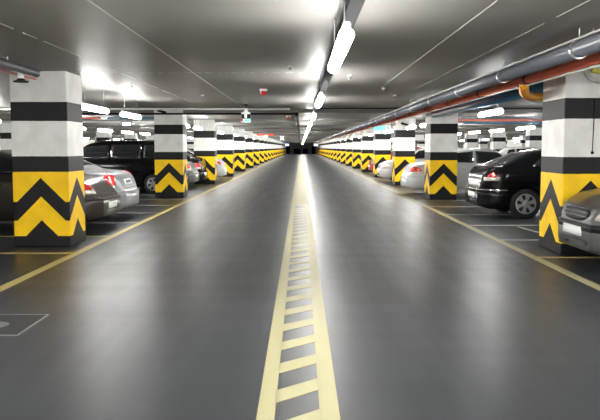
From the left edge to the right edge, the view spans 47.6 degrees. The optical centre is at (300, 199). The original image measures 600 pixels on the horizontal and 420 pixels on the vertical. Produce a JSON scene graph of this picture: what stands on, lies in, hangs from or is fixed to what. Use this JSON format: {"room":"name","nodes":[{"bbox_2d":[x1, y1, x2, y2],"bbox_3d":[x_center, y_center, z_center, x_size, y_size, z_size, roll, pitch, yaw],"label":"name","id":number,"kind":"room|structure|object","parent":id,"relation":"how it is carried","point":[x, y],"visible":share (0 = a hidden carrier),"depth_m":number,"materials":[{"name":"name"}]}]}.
{"room":"parking garage","nodes":[
{"label":"parking garage","id":0,"kind":"room"},
{"bbox_2d":[83,139,94,146],"bbox_3d":[-29.100,-5.478,73.296,0.200,2.600,169.000,0,4,0],"label":"wall","id":1,"kind":"structure","parent":0,"point":[87,140],"depth_m":92.37,"materials":[{"name":"white paint"}]},
{"bbox_2d":[0,154,599,419],"bbox_3d":[0.000,-4.084,73.403,58.000,0.203,169.000,0,4,0],"label":"floor","id":2,"kind":"structure","parent":0,"point":[287,286],"depth_m":6.19,"materials":[{"name":"grey concrete"}]},
{"bbox_2d":[0,123,11,149],"bbox_3d":[-13.200,-2.226,31.171,0.840,2.600,0.720,0,4,0],"label":"concrete pillar","id":3,"kind":"structure","parent":2,"relation":"on","point":[5,128],"depth_m":30.76,"materials":[{"name":"concrete"}]},
{"bbox_2d":[0,314,48,335],"bbox_3d":[-2.690,1.042,5.697,0.915,0.010,0.675,0,4,0],"label":"floor marking","id":4,"kind":"object","parent":2,"relation":"on","point":[10,324],"visible":1,"depth_m":5.75,"materials":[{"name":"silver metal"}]},
{"bbox_2d":[9,71,84,245],"bbox_3d":[-3.870,-0.626,10.443,0.840,2.600,0.720,0,4,0],"label":"concrete pillar","id":5,"kind":"structure","parent":2,"relation":"on","point":[47,119],"depth_m":10.11,"materials":[{"name":"paint"}]},
{"bbox_2d":[0,150,120,220],"bbox_3d":[-5.758,-0.209,12.529,4.584,1.449,2.005,0,4,0],"label":"car","id":6,"kind":"object","parent":2,"relation":"on","point":[102,199],"visible":0.38,"depth_m":11.83,"materials":[{"name":"silver-grey paint"},{"name":"dark glass"},{"name":"rubber"}]},
{"bbox_2d":[84,181,95,194],"bbox_3d":[-3.789,-0.213,11.797,0.421,0.233,0.326,0,4,0],"label":"tail light","id":7,"kind":"object","parent":6,"relation":"attached to","point":[88,189],"depth_m":11.81,"materials":[{"name":"red"}]},
{"bbox_2d":[9,149,138,207],"bbox_3d":[-5.881,-0.363,14.523,4.578,1.449,1.985,0,4,0],"label":"car","id":8,"kind":"object","parent":2,"relation":"on","point":[124,183],"visible":0.29,"depth_m":14.24,"materials":[{"name":"silver metal"}]},
{"bbox_2d":[104,172,115,185],"bbox_3d":[-3.869,-0.399,13.757,0.224,0.318,0.173,0,4,0],"label":"tail light","id":9,"kind":"object","parent":8,"relation":"attached to","point":[109,176],"depth_m":13.76,"materials":[{"name":"red"}]},
{"bbox_2d":[96,131,111,141],"bbox_3d":[-13.200,-3.342,45.628,0.840,2.600,0.720,0,4,0],"label":"concrete pillar","id":10,"kind":"structure","parent":2,"relation":"on","point":[100,135],"depth_m":45.21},
{"bbox_2d":[124,133,136,139],"bbox_3d":[-13.200,-3.900,52.857,0.840,2.600,0.720,0,4,0],"label":"concrete pillar","id":11,"kind":"structure","parent":2,"relation":"on","point":[127,136],"depth_m":52.43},
{"bbox_2d":[83,140,188,193],"bbox_3d":[-6.158,-1.122,22.588,4.684,1.720,2.105,0,4,0],"label":"van","id":12,"kind":"object","parent":2,"relation":"on","point":[137,157],"visible":0.33,"depth_m":21.75,"materials":[{"name":"black paint"}]},
{"bbox_2d":[146,135,153,140],"bbox_3d":[-13.200,-4.458,60.085,0.840,2.600,0.720,0,4,0],"label":"concrete pillar","id":13,"kind":"structure","parent":2,"relation":"on","point":[148,137],"depth_m":59.64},
{"bbox_2d":[154,110,187,197],"bbox_3d":[-3.900,-1.395,20.413,0.840,2.600,0.720,0,4,0],"label":"concrete pillar","id":14,"kind":"structure","parent":2,"relation":"on","point":[170,131],"depth_m":20.07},
{"bbox_2d":[187,139,193,150],"bbox_3d":[-13.200,-6.133,81.771,0.840,2.600,0.720,0,4,0],"label":"concrete pillar","id":15,"kind":"structure","parent":2,"relation":"on","point":[190,142],"depth_m":81.38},
{"bbox_2d":[187,161,198,183],"bbox_3d":[-6.038,-1.133,24.493,4.584,1.449,1.945,0,4,0],"label":"car","id":16,"kind":"object","parent":2,"relation":"on","point":[193,173],"visible":0.07,"depth_m":23.99,"materials":[{"name":"grey paint"}]},
{"bbox_2d":[187,153,207,180],"bbox_3d":[-5.828,-1.283,26.337,4.284,1.464,1.865,0,4,0],"label":"car","id":17,"kind":"object","parent":2,"relation":"on","point":[200,163],"visible":0.12,"depth_m":25.77,"materials":[{"name":"black paint"}]},
{"bbox_2d":[194,120,216,183],"bbox_3d":[-3.900,-1.965,27.791,0.840,2.600,0.720,0,4,0],"label":"concrete pillar","id":18,"kind":"structure","parent":2,"relation":"on","point":[205,140],"depth_m":27.42,"materials":[{"name":"concrete"}]},
{"bbox_2d":[187,149,226,176],"bbox_3d":[-5.618,-1.564,30.076,4.584,1.449,1.965,0,4,0],"label":"car","id":19,"kind":"object","parent":2,"relation":"on","point":[221,167],"visible":0.12,"depth_m":29.44,"materials":[{"name":"silver metal"}]},
{"bbox_2d":[217,125,233,176],"bbox_3d":[-3.900,-2.523,35.020,0.840,2.600,0.720,0,4,0],"label":"concrete pillar","id":20,"kind":"structure","parent":2,"relation":"on","point":[225,142],"depth_m":34.65,"materials":[{"name":"concrete"}]},
{"bbox_2d":[234,129,245,171],"bbox_3d":[-3.900,-3.081,42.248,0.840,2.600,0.720,0,4,0],"label":"concrete pillar","id":21,"kind":"structure","parent":2,"relation":"on","point":[239,140],"depth_m":41.89,"materials":[{"name":"concrete"}]},
{"bbox_2d":[245,132,253,167],"bbox_3d":[-3.900,-3.639,49.477,0.840,2.600,0.720,0,4,0],"label":"concrete pillar","id":22,"kind":"structure","parent":2,"relation":"on","point":[249,152],"depth_m":49.12,"materials":[{"name":"concrete"}]},
{"bbox_2d":[253,134,259,164],"bbox_3d":[-3.900,-4.197,56.705,0.840,2.600,0.720,0,4,0],"label":"concrete pillar","id":23,"kind":"structure","parent":2,"relation":"on","point":[256,147],"depth_m":56.36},
{"bbox_2d":[259,136,263,162],"bbox_3d":[-3.900,-4.755,63.934,0.840,2.600,0.720,0,4,0],"label":"concrete pillar","id":24,"kind":"structure","parent":2,"relation":"on","point":[261,138],"depth_m":63.56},
{"bbox_2d":[264,137,267,161],"bbox_3d":[-3.900,-5.314,71.162,0.840,2.600,0.720,0,4,0],"label":"concrete pillar","id":25,"kind":"structure","parent":2,"relation":"on","point":[265,138],"depth_m":70.81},
{"bbox_2d":[268,138,270,159],"bbox_3d":[-3.900,-5.872,78.391,0.840,2.600,0.720,0,4,0],"label":"concrete pillar","id":26,"kind":"structure","parent":2,"relation":"on","point":[269,139],"depth_m":78.03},
{"bbox_2d":[271,139,273,158],"bbox_3d":[-3.900,-6.430,85.619,0.840,2.600,0.720,0,4,0],"label":"concrete pillar","id":27,"kind":"structure","parent":2,"relation":"on","point":[271,139],"depth_m":85.27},
{"bbox_2d":[273,139,275,157],"bbox_3d":[-3.900,-6.988,92.848,0.840,2.600,0.720,0,4,0],"label":"concrete pillar","id":28,"kind":"structure","parent":2,"relation":"on","point":[274,140],"depth_m":92.53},
{"bbox_2d":[277,141,278,156],"bbox_3d":[-3.900,-8.104,107.305,0.840,2.600,0.720,0,4,0],"label":"concrete pillar","id":29,"kind":"structure","parent":2,"relation":"on","point":[277,141],"depth_m":106.95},
{"bbox_2d":[280,141,281,155],"bbox_3d":[-3.900,-9.220,121.762,0.840,2.600,0.720,0,4,0],"label":"concrete pillar","id":30,"kind":"structure","parent":2,"relation":"on","point":[280,141],"depth_m":121.41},
{"bbox_2d":[326,140,327,157],"bbox_3d":[4.035,-7.390,98.052,0.770,2.600,0.860,0,4,0],"label":"concrete pillar","id":31,"kind":"structure","parent":2,"relation":"on","point":[327,140],"depth_m":97.64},
{"bbox_2d":[328,139,330,158],"bbox_3d":[4.035,-6.839,90.923,0.770,2.600,0.860,0,4,0],"label":"concrete pillar","id":32,"kind":"structure","parent":2,"relation":"on","point":[329,140],"depth_m":90.50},
{"bbox_2d":[330,139,332,159],"bbox_3d":[4.035,-6.289,83.795,0.770,2.600,0.860,0,4,0],"label":"concrete pillar","id":33,"kind":"structure","parent":2,"relation":"on","point":[331,141],"depth_m":83.41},
{"bbox_2d":[333,138,336,160],"bbox_3d":[4.035,-5.739,76.666,0.770,2.600,0.860,0,4,0],"label":"concrete pillar","id":34,"kind":"structure","parent":2,"relation":"on","point":[334,139],"depth_m":76.28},
{"bbox_2d":[336,137,340,161],"bbox_3d":[4.035,-5.188,69.537,0.770,2.600,0.860,0,4,0],"label":"concrete pillar","id":35,"kind":"structure","parent":2,"relation":"on","point":[338,146],"depth_m":69.12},
{"bbox_2d":[340,136,345,163],"bbox_3d":[4.035,-4.638,62.408,0.770,2.600,0.860,0,4,0],"label":"concrete pillar","id":36,"kind":"structure","parent":2,"relation":"on","point":[343,141],"depth_m":61.99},
{"bbox_2d":[345,134,351,165],"bbox_3d":[4.035,-4.087,55.279,0.770,2.600,0.860,0,4,0],"label":"concrete pillar","id":37,"kind":"structure","parent":2,"relation":"on","point":[348,162],"depth_m":54.85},
{"bbox_2d":[352,131,360,168],"bbox_3d":[4.035,-3.537,48.151,0.770,2.600,0.860,0,4,0],"label":"concrete pillar","id":38,"kind":"structure","parent":2,"relation":"on","point":[356,142],"depth_m":47.74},
{"bbox_2d":[361,129,373,171],"bbox_3d":[4.035,-2.987,41.022,0.770,2.600,0.860,0,4,0],"label":"concrete pillar","id":39,"kind":"structure","parent":2,"relation":"on","point":[366,140],"depth_m":40.59,"materials":[{"name":"concrete"}]},
{"bbox_2d":[373,125,390,177],"bbox_3d":[4.035,-2.436,33.893,0.770,2.600,0.860,0,4,0],"label":"concrete pillar","id":40,"kind":"structure","parent":2,"relation":"on","point":[381,141],"depth_m":33.46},
{"bbox_2d":[368,147,421,170],"bbox_3d":[5.767,-2.145,37.145,4.134,1.519,1.726,0,4,0],"label":"hatchback car","id":41,"kind":"object","parent":2,"relation":"on","point":[370,165],"visible":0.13,"depth_m":36.62,"materials":[{"name":"red paint"}]},
{"bbox_2d":[392,118,414,185],"bbox_3d":[4.035,-1.886,26.764,0.770,2.600,0.860,0,4,0],"label":"concrete pillar","id":42,"kind":"structure","parent":2,"relation":"on","point":[403,139],"depth_m":26.34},
{"bbox_2d":[377,147,462,179],"bbox_3d":[5.347,-1.514,28.977,4.134,1.519,1.965,0,4,0],"label":"hatchback car","id":43,"kind":"object","parent":2,"relation":"on","point":[384,170],"visible":0.23,"depth_m":28.28,"materials":[{"name":"grey paint"}]},
{"bbox_2d":[417,138,424,146],"bbox_3d":[13.200,-5.575,74.542,0.840,2.600,0.720,0,4,0],"label":"concrete pillar","id":44,"kind":"structure","parent":2,"relation":"on","point":[419,143],"depth_m":74.15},
{"bbox_2d":[424,109,457,199],"bbox_3d":[4.035,-1.335,19.636,0.770,2.600,0.860,0,4,0],"label":"concrete pillar","id":45,"kind":"structure","parent":2,"relation":"on","point":[441,133],"depth_m":19.23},
{"bbox_2d":[401,148,503,188],"bbox_3d":[5.538,-0.912,21.637,4.584,1.449,1.985,0,4,0],"label":"car","id":46,"kind":"object","parent":2,"relation":"on","point":[412,177],"visible":0.34,"depth_m":20.88,"materials":[{"name":"silver metal"}]},
{"bbox_2d":[409,167,424,173],"bbox_3d":[3.562,-0.911,20.899,0.436,0.223,0.263,0,4,0],"label":"tail light","id":47,"kind":"object","parent":46,"relation":"attached to","point":[413,170],"depth_m":20.83,"materials":[{"name":"red"}]},
{"bbox_2d":[464,133,477,148],"bbox_3d":[13.200,-3.900,52.857,0.840,2.600,0.720,0,4,0],"label":"concrete pillar","id":48,"kind":"structure","parent":2,"relation":"on","point":[471,140],"depth_m":52.45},
{"bbox_2d":[478,138,487,148],"bbox_3d":[20.600,-5.767,77.035,0.840,2.600,0.720,0,4,0],"label":"concrete pillar","id":49,"kind":"structure","parent":2,"relation":"on","point":[482,144],"depth_m":76.64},
{"bbox_2d":[490,131,505,149],"bbox_3d":[13.200,-3.342,45.628,0.840,2.600,0.720,0,4,0],"label":"concrete pillar","id":50,"kind":"structure","parent":2,"relation":"on","point":[497,139],"depth_m":45.23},
{"bbox_2d":[464,149,541,218],"bbox_3d":[5.842,-0.395,14.836,4.316,1.464,1.925,0,4,0],"label":"hatchback car","id":51,"kind":"object","parent":2,"relation":"on","point":[511,182],"visible":0.66,"depth_m":14.08,"materials":[{"name":"black paint"}]},
{"bbox_2d":[484,172,499,180],"bbox_3d":[3.959,-0.489,14.122,0.286,0.182,0.216,0,4,0],"label":"tail light","id":52,"kind":"object","parent":51,"relation":"attached to","point":[488,176],"depth_m":14.09,"materials":[{"name":"red"}]},
{"bbox_2d":[495,147,539,154],"bbox_3d":[11.208,-1.845,33.257,4.134,1.519,1.746,0,4,0],"label":"hatchback car","id":53,"kind":"object","parent":2,"relation":"on","point":[506,150],"visible":0.1,"depth_m":32.58,"materials":[{"name":"grey paint"}]},
{"bbox_2d":[519,135,525,146],"bbox_3d":[20.600,-4.651,62.578,0.840,2.600,0.720,0,4,0],"label":"concrete pillar","id":54,"kind":"structure","parent":2,"relation":"on","point":[522,141],"depth_m":62.18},
{"bbox_2d":[525,128,541,148],"bbox_3d":[13.200,-2.784,38.400,0.840,2.600,0.720,0,4,0],"label":"concrete pillar","id":55,"kind":"structure","parent":2,"relation":"on","point":[533,136],"depth_m":38.00,"materials":[{"name":"concrete"}]},
{"bbox_2d":[539,64,599,254],"bbox_3d":[3.965,-0.567,9.683,0.770,2.600,0.924,0,4,0],"label":"concrete pillar","id":56,"kind":"structure","parent":2,"relation":"on","point":[570,155],"depth_m":9.31,"materials":[{"name":"white concrete"}]},
{"bbox_2d":[558,188,599,255],"bbox_3d":[5.407,0.074,8.398,4.134,1.519,1.925,0,4,0],"label":"hatchback car","id":57,"kind":"object","parent":2,"relation":"on","point":[579,221],"visible":1,"depth_m":8.28,"materials":[{"name":"grey paint"}]},
{"bbox_2d":[563,204,591,219],"bbox_3d":[3.411,0.154,8.397,0.076,0.171,0.760,0,4,0],"label":"grille","id":58,"kind":"object","parent":57,"relation":"attached to","point":[571,211],"depth_m":8.36,"materials":[{"name":"metal"}]},
{"bbox_2d":[0,0,599,133],"bbox_3d":[0.000,-6.872,73.188,58.000,0.204,169.000,0,4,0],"label":"ceiling","id":59,"kind":"structure","parent":0,"point":[174,53],"depth_m":7.71,"materials":[{"name":"grey paint"}]},
{"bbox_2d":[0,69,35,79],"bbox_3d":[-3.860,-1.190,1.904,0.060,0.159,15.980,0,4,0],"label":"pipe","id":60,"kind":"object","parent":59,"relation":"attached to","point":[1,70],"visible":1,"depth_m":9.11,"materials":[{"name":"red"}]},
{"bbox_2d":[0,56,40,82],"bbox_3d":[-3.708,-1.124,1.632,0.285,0.250,15.428,0,4,0],"label":"pipe","id":61,"kind":"object","parent":59,"relation":"attached to","point":[23,69],"visible":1,"depth_m":8.79,"materials":[{"name":"grey"}]},
{"bbox_2d":[1,121,153,122],"bbox_3d":[-8.250,-2.891,24.450,7.500,0.240,0.080,0,4,0],"label":"pipe","id":62,"kind":"object","parent":59,"relation":"attached to","point":[1,121],"visible":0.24,"depth_m":24.42,"materials":[{"name":"metal"}]},
{"bbox_2d":[83,115,100,118],"bbox_3d":[-7.700,-2.698,21.757,2.600,0.210,0.060,0,4,0],"label":"pipe","id":63,"kind":"object","parent":59,"relation":"attached to","point":[93,117],"visible":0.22,"depth_m":21.74,"materials":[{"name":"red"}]},
{"bbox_2d":[82,86,108,113],"bbox_3d":[-3.860,-1.868,12.704,0.100,0.431,1.660,0,4,0],"label":"lamp","id":64,"kind":"object","parent":59,"relation":"hanging from","point":[85,106],"visible":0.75,"depth_m":12.58,"materials":[{"name":"grey"}]},
{"bbox_2d":[82,104,108,113],"bbox_3d":[-3.860,-1.699,12.717,0.100,0.092,1.660,0,4,0],"label":"diffuser","id":65,"kind":"object","parent":64,"relation":"attached to","point":[90,107],"depth_m":12.65,"materials":[{"name":"white"}]},
{"bbox_2d":[98,123,111,131],"bbox_3d":[-8.300,-3.114,28.846,0.100,0.431,1.920,0,4,0],"label":"lamp","id":66,"kind":"object","parent":59,"relation":"hanging from","point":[99,129],"visible":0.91,"depth_m":28.66,"materials":[{"name":"white"}]},
{"bbox_2d":[122,122,131,125],"bbox_3d":[-5.350,-2.498,20.885,0.310,0.475,0.059,0,4,0],"label":"sign","id":67,"kind":"object","parent":59,"relation":"hanging from","point":[123,123],"visible":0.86,"depth_m":20.87,"materials":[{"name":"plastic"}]},
{"bbox_2d":[120,97,140,118],"bbox_3d":[-3.860,-2.080,15.446,0.100,0.431,1.660,0,4,0],"label":"lamp","id":68,"kind":"object","parent":59,"relation":"hanging from","point":[124,113],"visible":1,"depth_m":15.14,"materials":[{"name":"white"}]},
{"bbox_2d":[120,112,140,118],"bbox_3d":[-3.860,-1.911,15.459,0.100,0.092,1.660,0,4,0],"label":"diffuser","id":69,"kind":"object","parent":68,"relation":"attached to","point":[125,114],"depth_m":15.30,"materials":[{"name":"white"}]},
{"bbox_2d":[107,117,153,118],"bbox_3d":[-5.300,-2.698,21.757,1.800,0.210,0.060,0,4,0],"label":"pipe","id":70,"kind":"object","parent":59,"relation":"attached to","point":[107,117],"visible":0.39,"depth_m":21.74,"materials":[{"name":"blue"}]},
{"bbox_2d":[0,107,289,109],"bbox_3d":[-6.400,-2.528,18.761,12.200,0.088,0.056,0,4,0],"label":"pipe","id":71,"kind":"object","parent":59,"relation":"attached to","point":[250,108],"visible":0.62,"depth_m":18.74,"materials":[{"name":"grey"}]},
{"bbox_2d":[82,113,300,142],"bbox_3d":[-3.597,-7.528,84.220,7.045,0.195,130.000,0,4,0],"label":"duct","id":72,"kind":"object","parent":59,"relation":"attached to","point":[295,114],"visible":0.73,"depth_m":19.42,"materials":[{"name":"black"}]},
{"bbox_2d":[194,117,201,129],"bbox_3d":[-3.860,-2.855,25.490,0.100,0.431,1.660,0,4,0],"label":"lamp","id":73,"kind":"object","parent":59,"relation":"hanging from","point":[195,127],"visible":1,"depth_m":25.07,"materials":[{"name":"white"}]},
{"bbox_2d":[241,104,250,122],"bbox_3d":[-1.440,-2.260,17.771,0.260,0.470,0.116,0,4,0],"label":"signal","id":74,"kind":"object","parent":59,"relation":"hanging from","point":[245,115],"visible":1,"depth_m":17.74,"materials":[{"name":"white plastic"}]},
{"bbox_2d":[259,89,267,95],"bbox_3d":[-0.720,-2.071,13.079,0.156,0.125,0.156,0,4,0],"label":"beacon","id":75,"kind":"object","parent":59,"relation":"attached to","point":[263,92],"visible":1,"depth_m":13.03,"materials":[{"name":"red plastic"}]},
{"bbox_2d":[257,131,273,136],"bbox_3d":[-2.350,-4.359,44.802,1.150,0.445,0.080,0,4,0],"label":"led sign","id":76,"kind":"object","parent":59,"relation":"hanging from","point":[259,134],"visible":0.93,"depth_m":44.79,"materials":[{"name":"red plastic"}]},
{"bbox_2d":[0,109,542,113],"bbox_3d":[0.000,-2.641,20.307,58.000,0.100,0.500,0,4,0],"label":"trim","id":77,"kind":"structure","parent":59,"relation":"attached to","point":[299,111],"depth_m":20.06,"materials":[{"name":"grey paint"}]},
{"bbox_2d":[1,120,541,122],"bbox_3d":[0.000,-3.211,27.685,58.000,0.100,0.500,0,4,0],"label":"trim","id":78,"kind":"structure","parent":59,"relation":"attached to","point":[188,121],"depth_m":27.44,"materials":[{"name":"grey paint"}]},
{"bbox_2d":[83,135,518,136],"bbox_3d":[0.000,-6.001,63.827,58.000,0.100,0.500,0,4,0],"label":"trim","id":79,"kind":"structure","parent":59,"relation":"attached to","point":[83,135],"depth_m":63.58,"materials":[{"name":"grey paint"}]},
{"bbox_2d":[88,137,513,137],"bbox_3d":[0.000,-6.559,71.056,58.000,0.100,0.500,0,4,0],"label":"trim","id":80,"kind":"structure","parent":59,"relation":"attached to","point":[88,137],"depth_m":70.81,"materials":[{"name":"grey paint"}]},
{"bbox_2d":[89,138,512,138],"bbox_3d":[0.000,-7.117,78.284,58.000,0.100,0.500,0,4,0],"label":"trim","id":81,"kind":"structure","parent":59,"relation":"attached to","point":[89,138],"depth_m":78.03,"materials":[{"name":"grey paint"}]},
{"bbox_2d":[88,139,513,139],"bbox_3d":[0.000,-8.233,92.741,58.000,0.100,0.500,0,4,0],"label":"trim","id":82,"kind":"structure","parent":59,"relation":"attached to","point":[88,139],"depth_m":92.49,"materials":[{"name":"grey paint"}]},
{"bbox_2d":[83,129,525,130],"bbox_3d":[0.000,-4.327,42.142,58.000,0.100,0.500,0,4,0],"label":"trim","id":83,"kind":"structure","parent":59,"relation":"attached to","point":[86,129],"depth_m":41.89,"materials":[{"name":"grey paint"}]},
{"bbox_2d":[83,132,525,132],"bbox_3d":[0.000,-4.885,49.370,58.000,0.100,0.500,0,4,0],"label":"trim","id":84,"kind":"structure","parent":59,"relation":"attached to","point":[83,132],"depth_m":49.12,"materials":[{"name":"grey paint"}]},
{"bbox_2d":[83,134,525,134],"bbox_3d":[0.000,-5.443,56.599,58.000,0.100,0.500,0,4,0],"label":"trim","id":85,"kind":"structure","parent":59,"relation":"attached to","point":[83,134],"depth_m":56.34,"materials":[{"name":"grey paint"}]},
{"bbox_2d":[83,125,541,127],"bbox_3d":[0.000,-3.769,34.913,58.000,0.100,0.500,0,4,0],"label":"trim","id":86,"kind":"structure","parent":59,"relation":"attached to","point":[85,126],"depth_m":34.66,"materials":[{"name":"grey paint"}]},
{"bbox_2d":[311,112,315,120],"bbox_3d":[0.290,-2.129,16.084,0.100,0.431,1.920,0,4,0],"label":"lamp","id":87,"kind":"object","parent":59,"relation":"hanging from","point":[313,116],"visible":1,"depth_m":15.18,"materials":[{"name":"white"}]},
{"bbox_2d":[315,72,324,107],"bbox_3d":[0.290,-1.709,10.650,0.100,0.431,1.920,0,4,0],"label":"lamp","id":88,"kind":"object","parent":59,"relation":"hanging from","point":[320,99],"visible":1,"depth_m":9.98,"materials":[{"name":"white"}]},
{"bbox_2d":[315,95,324,107],"bbox_3d":[0.290,-1.540,10.663,0.100,0.092,1.920,0,4,0],"label":"diffuser","id":89,"kind":"object","parent":88,"relation":"attached to","point":[320,99],"depth_m":10.03,"materials":[{"name":"white"}]},
{"bbox_2d":[304,0,364,136],"bbox_3d":[0.360,-6.644,72.704,0.100,0.185,164.000,0,4,0],"label":"cable tray","id":90,"kind":"object","parent":59,"relation":"attached to","point":[353,8],"visible":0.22,"depth_m":5.07,"materials":[{"name":"black"}]},
{"bbox_2d":[328,0,353,72],"bbox_3d":[0.290,-1.290,5.216,0.100,0.431,1.920,0,4,0],"label":"lamp","id":91,"kind":"object","parent":59,"relation":"hanging from","point":[346,34],"visible":1,"depth_m":4.62,"materials":[{"name":"glowing white plastic"},{"name":"painted metal"}]},
{"bbox_2d":[328,28,353,72],"bbox_3d":[0.290,-1.121,5.229,0.100,0.092,1.920,0,4,0],"label":"diffuser","id":92,"kind":"object","parent":91,"relation":"attached to","point":[345,37],"depth_m":4.69,"materials":[{"name":"white"}]},
{"bbox_2d":[284,142,416,142],"bbox_3d":[0.000,-12.140,143.341,58.000,0.100,0.500,0,4,0],"label":"trim","id":93,"kind":"structure","parent":59,"relation":"attached to","point":[284,142],"depth_m":143.11,"materials":[{"name":"grey paint"}]},
{"bbox_2d":[282,141,462,141],"bbox_3d":[0.000,-10.466,121.655,58.000,0.100,0.500,0,4,0],"label":"trim","id":94,"kind":"structure","parent":59,"relation":"attached to","point":[282,141],"depth_m":121.39,"materials":[{"name":"grey paint"}]},
{"bbox_2d":[373,126,385,130],"bbox_3d":[3.360,-3.166,29.058,0.550,0.400,0.059,0,4,0],"label":"hanging sign","id":95,"kind":"object","parent":59,"relation":"hanging from","point":[379,128],"visible":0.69,"depth_m":29.04,"materials":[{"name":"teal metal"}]},
{"bbox_2d":[277,140,489,140],"bbox_3d":[0.000,-8.791,99.970,58.000,0.100,0.500,0,4,0],"label":"trim","id":96,"kind":"structure","parent":59,"relation":"attached to","point":[277,140],"depth_m":99.73,"materials":[{"name":"grey paint"}]},
{"bbox_2d":[406,125,415,128],"bbox_3d":[3.980,-2.783,24.560,0.100,0.431,1.660,0,4,0],"label":"lamp","id":97,"kind":"object","parent":59,"relation":"hanging from","point":[408,126],"visible":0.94,"depth_m":24.32,"materials":[{"name":"white"}]},
{"bbox_2d":[415,134,424,140],"bbox_3d":[6.100,-3.487,35.653,0.750,0.775,0.059,0,4,0],"label":"hanging sign","id":98,"kind":"object","parent":59,"relation":"hanging from","point":[418,137],"visible":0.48,"depth_m":35.64,"materials":[{"name":"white plastic"}]},
{"bbox_2d":[319,108,542,108],"bbox_3d":[6.500,-2.564,18.959,12.000,0.045,0.030,0,4,0],"label":"pipe","id":99,"kind":"object","parent":59,"relation":"attached to","point":[319,108],"visible":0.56,"depth_m":18.95,"materials":[{"name":"black"}]},
{"bbox_2d":[312,28,599,143],"bbox_3d":[2.620,-6.668,73.705,0.180,0.289,166.000,0,4,0],"label":"pipe","id":100,"kind":"object","parent":59,"relation":"attached to","point":[579,49],"visible":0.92,"depth_m":8.27,"materials":[{"name":"grey"}]},
{"bbox_2d":[316,28,599,141],"bbox_3d":[2.660,-6.746,73.699,0.190,0.126,166.000,0,4,0],"label":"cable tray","id":101,"kind":"object","parent":100,"relation":"on","point":[597,31],"visible":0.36,"depth_m":8.29,"materials":[{"name":"silver metal"}]},
{"bbox_2d":[314,52,599,143],"bbox_3d":[3.020,-6.671,73.705,0.136,0.282,166.000,0,4,0],"label":"pipe","id":102,"kind":"object","parent":59,"relation":"attached to","point":[590,60],"visible":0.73,"depth_m":9.58,"materials":[{"name":"metal"}]},
{"bbox_2d":[519,84,542,100],"bbox_3d":[3.292,-1.565,9.784,0.266,0.233,1.196,3,5,32],"label":"pipe elbow","id":103,"kind":"object","parent":102,"relation":"attached to","point":[524,91],"visible":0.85,"depth_m":9.83,"materials":[{"name":"orange plastic"}]},
{"bbox_2d":[315,64,599,143],"bbox_3d":[3.070,-6.663,73.706,0.042,0.298,166.000,0,4,0],"label":"conduit","id":104,"kind":"object","parent":59,"relation":"attached to","point":[599,64],"visible":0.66,"depth_m":9.99,"materials":[{"name":"grey"}]},
{"bbox_2d":[431,82,542,117],"bbox_3d":[3.740,-2.089,14.588,0.200,0.260,8.990,0,4,0],"label":"duct","id":105,"kind":"object","parent":59,"relation":"attached to","point":[514,94],"visible":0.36,"depth_m":13.32,"materials":[{"name":"blue"}]},
{"bbox_2d":[478,104,503,116],"bbox_3d":[3.980,-1.990,14.289,0.100,0.431,1.660,0,4,0],"label":"lamp","id":106,"kind":"object","parent":59,"relation":"hanging from","point":[498,110],"visible":0.91,"depth_m":14.09,"materials":[{"name":"white"}]},
{"bbox_2d":[478,109,503,116],"bbox_3d":[3.980,-1.821,14.302,0.100,0.092,1.660,0,4,0],"label":"diffuser","id":107,"kind":"object","parent":106,"relation":"attached to","point":[490,112],"depth_m":14.19,"materials":[{"name":"white"}]},
{"bbox_2d":[490,128,503,131],"bbox_3d":[8.300,-3.114,28.846,0.100,0.431,1.920,0,4,0],"label":"lamp","id":108,"kind":"object","parent":59,"relation":"hanging from","point":[498,129],"visible":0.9,"depth_m":28.67,"materials":[{"name":"white"}]},
{"bbox_2d":[458,114,541,118],"bbox_3d":[8.500,-2.790,22.753,7.400,0.180,0.100,0,4,0],"label":"pipe","id":109,"kind":"object","parent":59,"relation":"attached to","point":[466,116],"visible":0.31,"depth_m":22.71,"materials":[{"name":"grey"}]},
{"bbox_2d":[458,115,541,120],"bbox_3d":[7.800,-2.859,23.750,4.800,0.195,0.070,0,4,0],"label":"pipe","id":110,"kind":"object","parent":59,"relation":"attached to","point":[469,115],"visible":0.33,"depth_m":23.73,"materials":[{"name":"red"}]},
{"bbox_2d":[463,122,541,123],"bbox_3d":[8.000,-2.855,24.252,4.400,0.280,0.060,0,4,0],"label":"pipe","id":111,"kind":"object","parent":59,"relation":"attached to","point":[463,122],"visible":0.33,"depth_m":24.24,"materials":[{"name":"metal"}]},
{"bbox_2d":[516,121,534,129],"bbox_3d":[8.300,-2.829,25.157,0.100,0.431,1.920,0,4,0],"label":"lamp","id":112,"kind":"object","parent":59,"relation":"hanging from","point":[531,126],"visible":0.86,"depth_m":25.04,"materials":[{"name":"white"}]},
{"bbox_2d":[516,126,534,129],"bbox_3d":[8.300,-2.660,25.170,0.100,0.092,1.920,0,4,0],"label":"diffuser","id":113,"kind":"object","parent":112,"relation":"attached to","point":[520,127],"depth_m":25.12,"materials":[{"name":"white"}]},
{"bbox_2d":[285,143,416,153],"bbox_3d":[0.000,-11.991,157.645,58.400,2.600,0.200,0,4,0],"label":"wall","id":114,"kind":"structure","parent":0,"point":[293,146],"depth_m":157.52,"materials":[{"name":"grey"}]},
{"bbox_2d":[286,146,289,153],"bbox_3d":[-3.000,-11.631,157.532,0.800,1.900,0.080,0,4,0],"label":"door","id":115,"kind":"structure","parent":114,"relation":"in","point":[287,147],"depth_m":157.50,"materials":[{"name":"black"}]},
{"bbox_2d":[294,149,300,153],"bbox_3d":[-0.900,-11.282,157.559,1.600,1.200,0.080,0,4,0],"label":"door","id":116,"kind":"structure","parent":114,"relation":"in","point":[296,151],"depth_m":157.52,"materials":[{"name":"black"}]},
{"bbox_2d":[458,139,518,149],"bbox_3d":[29.100,-5.478,73.296,0.200,2.600,169.000,0,4,0],"label":"wall","id":117,"kind":"structure","parent":0,"point":[510,143],"depth_m":95.03,"materials":[{"name":"white paint"}]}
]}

